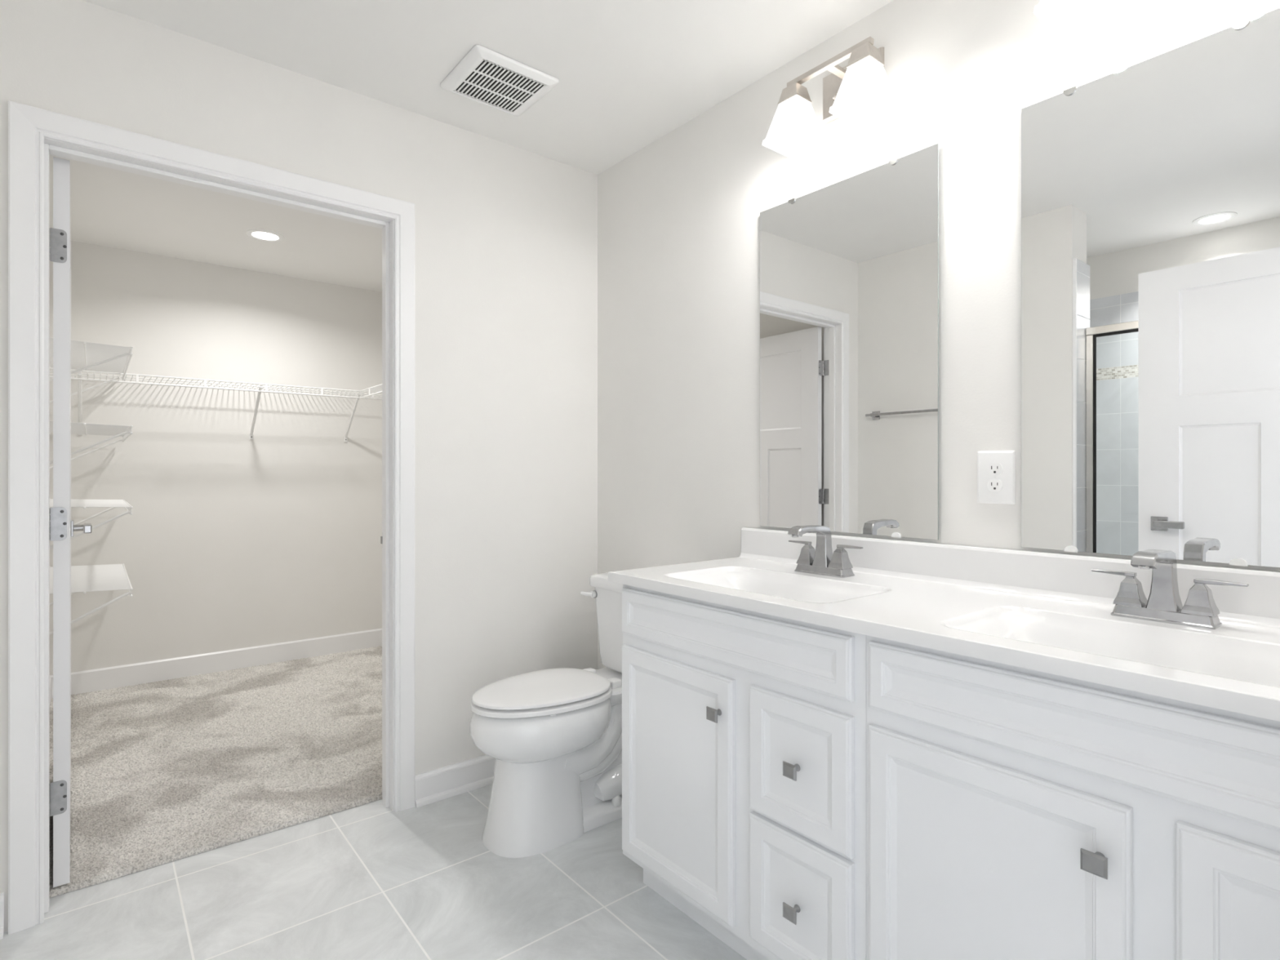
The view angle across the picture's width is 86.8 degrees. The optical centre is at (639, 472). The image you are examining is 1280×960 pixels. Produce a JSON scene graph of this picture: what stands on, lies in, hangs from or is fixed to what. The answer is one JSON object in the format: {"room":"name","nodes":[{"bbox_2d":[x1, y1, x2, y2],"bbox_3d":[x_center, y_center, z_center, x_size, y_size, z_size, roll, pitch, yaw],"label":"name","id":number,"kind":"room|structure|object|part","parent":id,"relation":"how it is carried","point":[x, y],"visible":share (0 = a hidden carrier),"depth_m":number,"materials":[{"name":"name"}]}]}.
{"room":"bathroom","nodes":[
{"label":"bathroom","id":0,"kind":"room"},
{"bbox_2d":[49,240,382,675],"bbox_3d":[-2.381,0.006,4.056,1.955,2.428,0.100,0,0,-39],"label":"wall","id":1,"kind":"structure","parent":0,"point":[230,540],"depth_m":3.94,"materials":[{"name":"grey paint"}]},
{"bbox_2d":[49,628,382,697],"bbox_3d":[-2.345,1.105,4.013,1.755,0.130,0.013,0,0,-39],"label":"baseboard","id":2,"kind":"structure","parent":1,"relation":"attached to","point":[132,674],"depth_m":3.91,"materials":[{"name":"white wood"}]},
{"bbox_2d":[49,368,382,442],"bbox_3d":[-2.252,-0.351,3.898,1.751,0.305,0.308,0,0,-39],"label":"shelf","id":3,"kind":"object","parent":1,"relation":"attached to","point":[79,375],"visible":0.77,"depth_m":3.78,"materials":[{"name":"white metal"}]},
{"bbox_2d":[49,155,382,292],"bbox_3d":[-1.710,-1.248,3.228,1.955,0.080,2.233,0,0,-39],"label":"ceiling","id":4,"kind":"structure","parent":0,"point":[110,207],"depth_m":3.35,"materials":[{"name":"white paint"}]},
{"bbox_2d":[245,229,284,241],"bbox_3d":[-1.904,-1.204,3.439,0.172,0.007,0.172,0,0,-39],"label":"recessed light","id":5,"kind":"object","parent":4,"relation":"in","point":[260,234],"visible":1,"depth_m":3.43,"materials":[{"name":"white plastic"}]},
{"bbox_2d":[0,0,597,932],"bbox_3d":[-0.973,0.000,2.316,2.188,2.540,0.112,0,0,-39],"label":"wall","id":6,"kind":"structure","parent":0,"point":[506,235],"depth_m":2.47,"materials":[{"name":"grey paint"}]},
{"bbox_2d":[0,892,4,939],"bbox_3d":[-1.649,1.118,1.678,0.105,0.103,0.028,0,0,-39],"label":"baseboard","id":7,"kind":"structure","parent":6,"relation":"attached to","point":[2,895],"depth_m":1.71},
{"bbox_2d":[49,156,92,887],"bbox_3d":[-1.896,0.137,2.226,0.155,2.022,0.910,0,0,-40],"label":"door","id":8,"kind":"structure","parent":6,"relation":"in","point":[62,528],"depth_m":1.89,"materials":[{"name":"white paint"}]},
{"bbox_3d":[-2.129,0.208,2.538,0.008,0.060,0.060,0,0,-40],"label":"handle","id":9,"kind":"part","parent":8,"relation":"part of","materials":[{"name":"silver metal"}]},
{"bbox_3d":[-2.070,0.208,2.536,0.024,0.031,0.108,0,0,-40],"label":"lever","id":10,"kind":"part","parent":8,"relation":"part of","materials":[{"name":"silver metal"}]},
{"bbox_2d":[8,100,415,934],"bbox_3d":[-1.240,0.113,2.100,1.046,2.114,0.147,0,0,-39],"label":"door frame","id":11,"kind":"structure","parent":6,"relation":"attached to","point":[28,126],"depth_m":1.80,"materials":[{"name":"white wood"}]},
{"bbox_2d":[415,755,495,807],"bbox_3d":[-0.480,1.118,2.625,0.793,0.103,0.028,0,0,-39],"label":"baseboard","id":12,"kind":"structure","parent":6,"relation":"attached to","point":[451,780],"depth_m":2.46,"materials":[{"name":"white wood"}]},
{"bbox_2d":[0,645,746,959],"bbox_3d":[-1.242,1.210,1.836,2.970,0.119,4.785,0,0,-39],"label":"floor","id":13,"kind":"structure","parent":0,"point":[371,881],"depth_m":2.05,"materials":[{"name":"grey tile"}]},
{"bbox_2d":[469,572,622,857],"bbox_3d":[-0.212,0.775,2.313,0.762,0.790,0.381,0,0,-39],"label":"toilet","id":14,"kind":"object","parent":13,"relation":"on","point":[553,736],"visible":0.83,"depth_m":2.13,"materials":[{"name":"white ceramic"}]},
{"bbox_3d":[-0.327,0.958,2.226,0.473,0.424,0.362,0,0,-39],"label":"bowl","id":15,"kind":"part","parent":14,"relation":"part of","materials":[{"name":"white ceramic"}]},
{"bbox_3d":[-0.327,0.731,2.227,0.471,0.016,0.352,0,0,-39],"label":"seat","id":16,"kind":"part","parent":14,"relation":"part of","materials":[{"name":"white plastic"}]},
{"bbox_3d":[-0.327,0.706,2.226,0.464,0.021,0.342,0,0,-39],"label":"lid","id":17,"kind":"part","parent":14,"relation":"part of","materials":[{"name":"white plastic"}]},
{"bbox_3d":[-0.193,0.454,2.533,0.066,0.025,0.025,0,0,20],"label":"flush lever","id":18,"kind":"part","parent":14,"relation":"part of","materials":[{"name":"white plastic"}]},
{"bbox_3d":[-0.183,0.722,2.439,0.040,0.028,0.038,0,0,-39],"label":"hinge post","id":19,"kind":"part","parent":14,"relation":"part of","materials":[{"name":"white plastic"}]},
{"bbox_3d":[0.002,0.403,2.477,0.224,0.047,0.368,0,0,-39],"label":"tank lid","id":20,"kind":"part","parent":14,"relation":"part of","materials":[{"name":"white ceramic"}]},
{"bbox_3d":[0.002,0.575,2.477,0.196,0.295,0.336,0,0,-39],"label":"tank","id":21,"kind":"part","parent":14,"relation":"part of","materials":[{"name":"white ceramic"}]},
{"bbox_3d":[-0.089,0.722,2.323,0.040,0.028,0.038,0,0,-39],"label":"hinge post","id":22,"kind":"part","parent":14,"relation":"part of","materials":[{"name":"white plastic"}]},
{"bbox_2d":[622,584,866,959],"bbox_3d":[0.377,0.736,1.739,0.568,0.868,0.762,0,0,-39],"label":"vanity cabinet","id":23,"kind":"object","parent":13,"relation":"on","point":[744,731],"visible":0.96,"depth_m":1.52,"materials":[{"name":"white wood"}]},
{"bbox_3d":[0.083,0.758,1.710,0.018,0.565,0.414,0,0,-39],"label":"door","id":24,"kind":"part","parent":23,"relation":"part of","materials":[{"name":"white wood"}]},
{"bbox_3d":[0.176,0.556,1.564,0.024,0.015,0.015,0,0,-39],"label":"knob","id":25,"kind":"part","parent":23,"relation":"part of","materials":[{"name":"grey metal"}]},
{"bbox_3d":[0.181,0.380,1.589,0.018,0.125,0.726,0,0,-39],"label":"false drawer","id":26,"kind":"part","parent":23,"relation":"part of","materials":[{"name":"white wood"}]},
{"bbox_3d":[0.316,0.900,1.391,0.024,0.015,0.015,0,0,-39],"label":"knob","id":27,"kind":"part","parent":23,"relation":"part of","materials":[{"name":"grey metal"}]},
{"bbox_3d":[0.316,0.609,1.391,0.024,0.015,0.015,0,0,-39],"label":"knob","id":28,"kind":"part","parent":23,"relation":"part of","materials":[{"name":"grey metal"}]},
{"bbox_3d":[0.328,0.896,1.408,0.018,0.278,0.260,0,0,-39],"label":"drawer","id":29,"kind":"part","parent":23,"relation":"part of","materials":[{"name":"white wood"}]},
{"bbox_3d":[0.328,0.610,1.408,0.018,0.274,0.260,0,0,-39],"label":"drawer","id":30,"kind":"part","parent":23,"relation":"part of","materials":[{"name":"white wood"}]},
{"bbox_2d":[608,527,1279,721],"bbox_3d":[0.624,0.285,1.444,0.558,0.212,1.577,0,0,-39],"label":"countertop","id":31,"kind":"structure","parent":23,"relation":"on","point":[1042,611],"depth_m":1.34,"materials":[{"name":"white stone"}]},
{"bbox_2d":[787,524,862,577],"bbox_3d":[0.461,0.208,1.815,0.165,0.134,0.236,0,0,-39],"label":"centerset faucet","id":32,"kind":"object","parent":31,"relation":"on","point":[821,561],"visible":1,"depth_m":1.82,"materials":[{"name":"silver metal"}]},
{"bbox_3d":[0.451,0.196,1.911,0.014,0.008,0.074,0,0,-39],"label":"lever","id":33,"kind":"part","parent":32,"relation":"part of","materials":[{"name":"silver metal"}]},
{"bbox_3d":[0.469,0.226,1.889,0.047,0.054,0.047,0,0,-39],"label":"handle","id":34,"kind":"part","parent":32,"relation":"part of","materials":[{"name":"silver metal"}]},
{"bbox_3d":[0.458,0.197,1.812,0.158,0.113,0.048,0,0,-39],"label":"spout","id":35,"kind":"part","parent":32,"relation":"part of","materials":[{"name":"silver metal"}]},
{"bbox_3d":[0.502,0.264,1.848,0.060,0.022,0.157,0,0,-39],"label":"plate","id":36,"kind":"part","parent":32,"relation":"part of","materials":[{"name":"silver metal"}]},
{"bbox_3d":[0.535,0.226,1.807,0.047,0.054,0.047,0,0,-39],"label":"handle","id":37,"kind":"part","parent":32,"relation":"part of","materials":[{"name":"silver metal"}]},
{"bbox_3d":[0.553,0.196,1.784,0.014,0.008,0.074,0,0,-39],"label":"lever","id":38,"kind":"part","parent":32,"relation":"part of","materials":[{"name":"silver metal"}]},
{"bbox_2d":[1091,549,1248,629],"bbox_3d":[0.939,0.208,1.231,0.165,0.134,0.236,0,0,-39],"label":"centerset faucet","id":39,"kind":"object","parent":31,"relation":"on","point":[1163,604],"visible":1,"depth_m":1.24,"materials":[{"name":"silver metal"}]},
{"bbox_3d":[0.928,0.196,1.327,0.014,0.008,0.074,0,0,-39],"label":"lever","id":40,"kind":"part","parent":39,"relation":"part of","materials":[{"name":"silver metal"}]},
{"bbox_3d":[0.947,0.226,1.305,0.047,0.054,0.047,0,0,-39],"label":"handle","id":41,"kind":"part","parent":39,"relation":"part of","materials":[{"name":"silver metal"}]},
{"bbox_3d":[0.936,0.197,1.229,0.158,0.113,0.048,0,0,-39],"label":"spout","id":42,"kind":"part","parent":39,"relation":"part of","materials":[{"name":"silver metal"}]},
{"bbox_3d":[0.980,0.264,1.264,0.060,0.022,0.157,0,0,-39],"label":"plate","id":43,"kind":"part","parent":39,"relation":"part of","materials":[{"name":"silver metal"}]},
{"bbox_3d":[1.013,0.226,1.223,0.047,0.054,0.047,0,0,-39],"label":"handle","id":44,"kind":"part","parent":39,"relation":"part of","materials":[{"name":"silver metal"}]},
{"bbox_3d":[1.031,0.196,1.201,0.014,0.008,0.074,0,0,-39],"label":"lever","id":45,"kind":"part","parent":39,"relation":"part of","materials":[{"name":"silver metal"}]},
{"bbox_2d":[866,635,1279,959],"bbox_3d":[0.857,0.736,1.146,0.568,0.868,0.762,0,0,-39],"label":"vanity cabinet","id":46,"kind":"object","parent":13,"relation":"on","point":[1013,812],"visible":0.94,"depth_m":1.03,"materials":[{"name":"white wood"}]},
{"bbox_3d":[0.563,0.758,1.117,0.018,0.565,0.414,0,0,-39],"label":"door","id":47,"kind":"part","parent":46,"relation":"part of","materials":[{"name":"white wood"}]},
{"bbox_3d":[0.661,0.380,0.996,0.018,0.125,0.726,0,0,-39],"label":"false drawer","id":48,"kind":"part","parent":46,"relation":"part of","materials":[{"name":"white wood"}]},
{"bbox_3d":[0.656,0.556,0.971,0.024,0.015,0.015,0,0,-39],"label":"knob","id":49,"kind":"part","parent":46,"relation":"part of","materials":[{"name":"grey metal"}]},
{"bbox_3d":[0.808,0.610,0.815,0.018,0.274,0.260,0,0,-39],"label":"drawer","id":50,"kind":"part","parent":46,"relation":"part of","materials":[{"name":"white wood"}]},
{"bbox_2d":[83,0,893,174],"bbox_3d":[-0.524,-1.320,1.045,3.090,0.100,2.652,0,0,-39],"label":"ceiling","id":51,"kind":"structure","parent":0,"point":[630,73],"depth_m":2.01,"materials":[{"name":"white paint"}]},
{"bbox_2d":[440,44,559,116],"bbox_3d":[-0.457,-1.260,2.201,0.292,0.020,0.276,0,0,-39],"label":"exhaust fan","id":52,"kind":"object","parent":51,"relation":"attached to","point":[487,77],"visible":1,"depth_m":2.17,"materials":[{"name":"white plastic"}]},
{"bbox_2d":[597,0,1279,669],"bbox_3d":[0.665,0.000,1.936,0.120,2.540,2.540,0,0,-39],"label":"wall","id":53,"kind":"structure","parent":0,"point":[678,217],"depth_m":2.14,"materials":[{"name":"grey paint"}]},
{"bbox_2d":[762,36,902,158],"bbox_3d":[0.533,-1.047,1.855,0.188,0.219,0.357,0,0,-39],"label":"vanity light","id":54,"kind":"object","parent":53,"relation":"attached to","point":[860,93],"visible":1,"depth_m":1.84,"materials":[{"name":"white glass"}]},
{"bbox_3d":[0.440,-0.994,1.925,0.131,0.113,0.131,0,0,-39],"label":"lamp shade","id":55,"kind":"part","parent":54,"relation":"part of","materials":[{"name":"white glass"}]},
{"bbox_3d":[0.440,-0.982,1.925,0.056,0.077,0.056,0,0,-39],"label":"bulb","id":56,"kind":"part","parent":54,"relation":"part of","materials":[{"name":"white glass"}]},
{"bbox_3d":[0.551,-1.107,1.869,0.104,0.012,0.022,0,0,-39],"label":"arm","id":57,"kind":"part","parent":54,"relation":"part of","materials":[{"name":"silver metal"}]},
{"bbox_3d":[0.597,-1.089,1.909,0.018,0.134,0.192,0,0,-39],"label":"plate","id":58,"kind":"part","parent":54,"relation":"part of","materials":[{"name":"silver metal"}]},
{"bbox_3d":[0.582,-0.994,1.749,0.131,0.113,0.131,0,0,-39],"label":"lamp shade","id":59,"kind":"part","parent":54,"relation":"part of","materials":[{"name":"white glass"}]},
{"bbox_3d":[0.582,-0.982,1.749,0.056,0.077,0.056,0,0,-39],"label":"bulb","id":60,"kind":"part","parent":54,"relation":"part of","materials":[{"name":"white glass"}]},
{"bbox_2d":[760,142,938,539],"bbox_3d":[0.572,-0.332,1.944,0.014,1.008,0.587,0,0,-39],"label":"wall mirror","id":61,"kind":"object","parent":53,"relation":"attached to","point":[849,267],"visible":1,"depth_m":1.90,"materials":[{"name":"silver mirror"}]},
{"bbox_2d":[977,450,1015,504],"bbox_3d":[0.846,0.011,1.611,0.008,0.126,0.087,0,0,-39],"label":"wall outlet","id":62,"kind":"object","parent":53,"relation":"attached to","point":[996,469],"visible":1,"depth_m":1.61,"materials":[{"name":"white plastic"}]},
{"bbox_2d":[986,479,1002,491],"bbox_3d":[0.844,0.030,1.609,0.002,0.028,0.035,0,0,-39],"label":"receptacle","id":63,"kind":"object","parent":62,"relation":"attached to","point":[993,485],"depth_m":1.61,"materials":[{"name":"white plastic"}]},
{"bbox_2d":[986,462,1002,475],"bbox_3d":[0.844,-0.009,1.609,0.002,0.028,0.035,0,0,-39],"label":"receptacle","id":64,"kind":"object","parent":62,"relation":"attached to","point":[993,468],"depth_m":1.61,"materials":[{"name":"white plastic"}]},
{"bbox_2d":[741,527,1279,618],"bbox_3d":[0.833,0.237,1.613,0.020,0.116,1.577,0,0,-39],"label":"backsplash","id":65,"kind":"structure","parent":53,"relation":"attached to","point":[1043,571],"depth_m":1.54,"materials":[{"name":"white stone"}]},
{"bbox_2d":[1021,7,1279,567],"bbox_3d":[1.066,-0.334,1.333,0.014,1.013,0.587,0,0,-39],"label":"wall mirror","id":66,"kind":"object","parent":53,"relation":"attached to","point":[1150,188],"visible":1,"depth_m":1.36,"materials":[{"name":"silver mirror"}]},
{"bbox_3d":[-0.958,0.006,3.773,0.100,2.428,2.133,0,0,-39],"label":"wall","id":67,"kind":"structure","parent":0,"visible":0},
{"bbox_2d":[360,383,382,398],"bbox_3d":[-1.111,-0.351,3.637,0.308,0.305,1.500,0,0,-39],"label":"shelf","id":68,"kind":"object","parent":67,"relation":"attached to","point":[378,388],"visible":0.18,"depth_m":4.01,"materials":[{"name":"white metal"}]},
{"bbox_3d":[-2.399,0.006,2.605,0.100,2.428,2.133,0,0,-39],"label":"wall","id":69,"kind":"structure","parent":0,"visible":0},
{"bbox_2d":[49,676,51,703],"bbox_3d":[-2.363,1.105,2.650,0.013,0.130,2.082,0,0,-39],"label":"baseboard","id":70,"kind":"structure","parent":69,"relation":"attached to","point":[50,677],"depth_m":3.42,"materials":[{"name":"white wood"}]},
{"bbox_2d":[49,337,133,403],"bbox_3d":[-2.569,-0.433,3.135,0.317,0.221,1.006,0,0,-39],"label":"wire shelf","id":71,"kind":"object","parent":69,"relation":"attached to","point":[85,356],"visible":0.71,"depth_m":3.05,"materials":[{"name":"white metal"}]},
{"bbox_2d":[49,563,133,635],"bbox_3d":[-2.569,0.582,3.135,0.317,0.221,1.006,0,0,-39],"label":"wire shelf","id":72,"kind":"object","parent":69,"relation":"attached to","point":[89,578],"visible":0.68,"depth_m":3.05,"materials":[{"name":"white metal"}]},
{"bbox_2d":[49,421,133,469],"bbox_3d":[-2.569,-0.102,3.135,0.317,0.221,1.006,0,0,-39],"label":"wire shelf","id":73,"kind":"object","parent":69,"relation":"attached to","point":[124,431],"visible":0.73,"depth_m":3.04,"materials":[{"name":"white metal"}]},
{"bbox_2d":[49,497,133,549],"bbox_3d":[-2.569,0.238,3.135,0.317,0.221,1.006,0,0,-39],"label":"wire shelf","id":74,"kind":"object","parent":69,"relation":"attached to","point":[111,504],"visible":0.66,"depth_m":3.00,"materials":[{"name":"white metal"}]}
]}

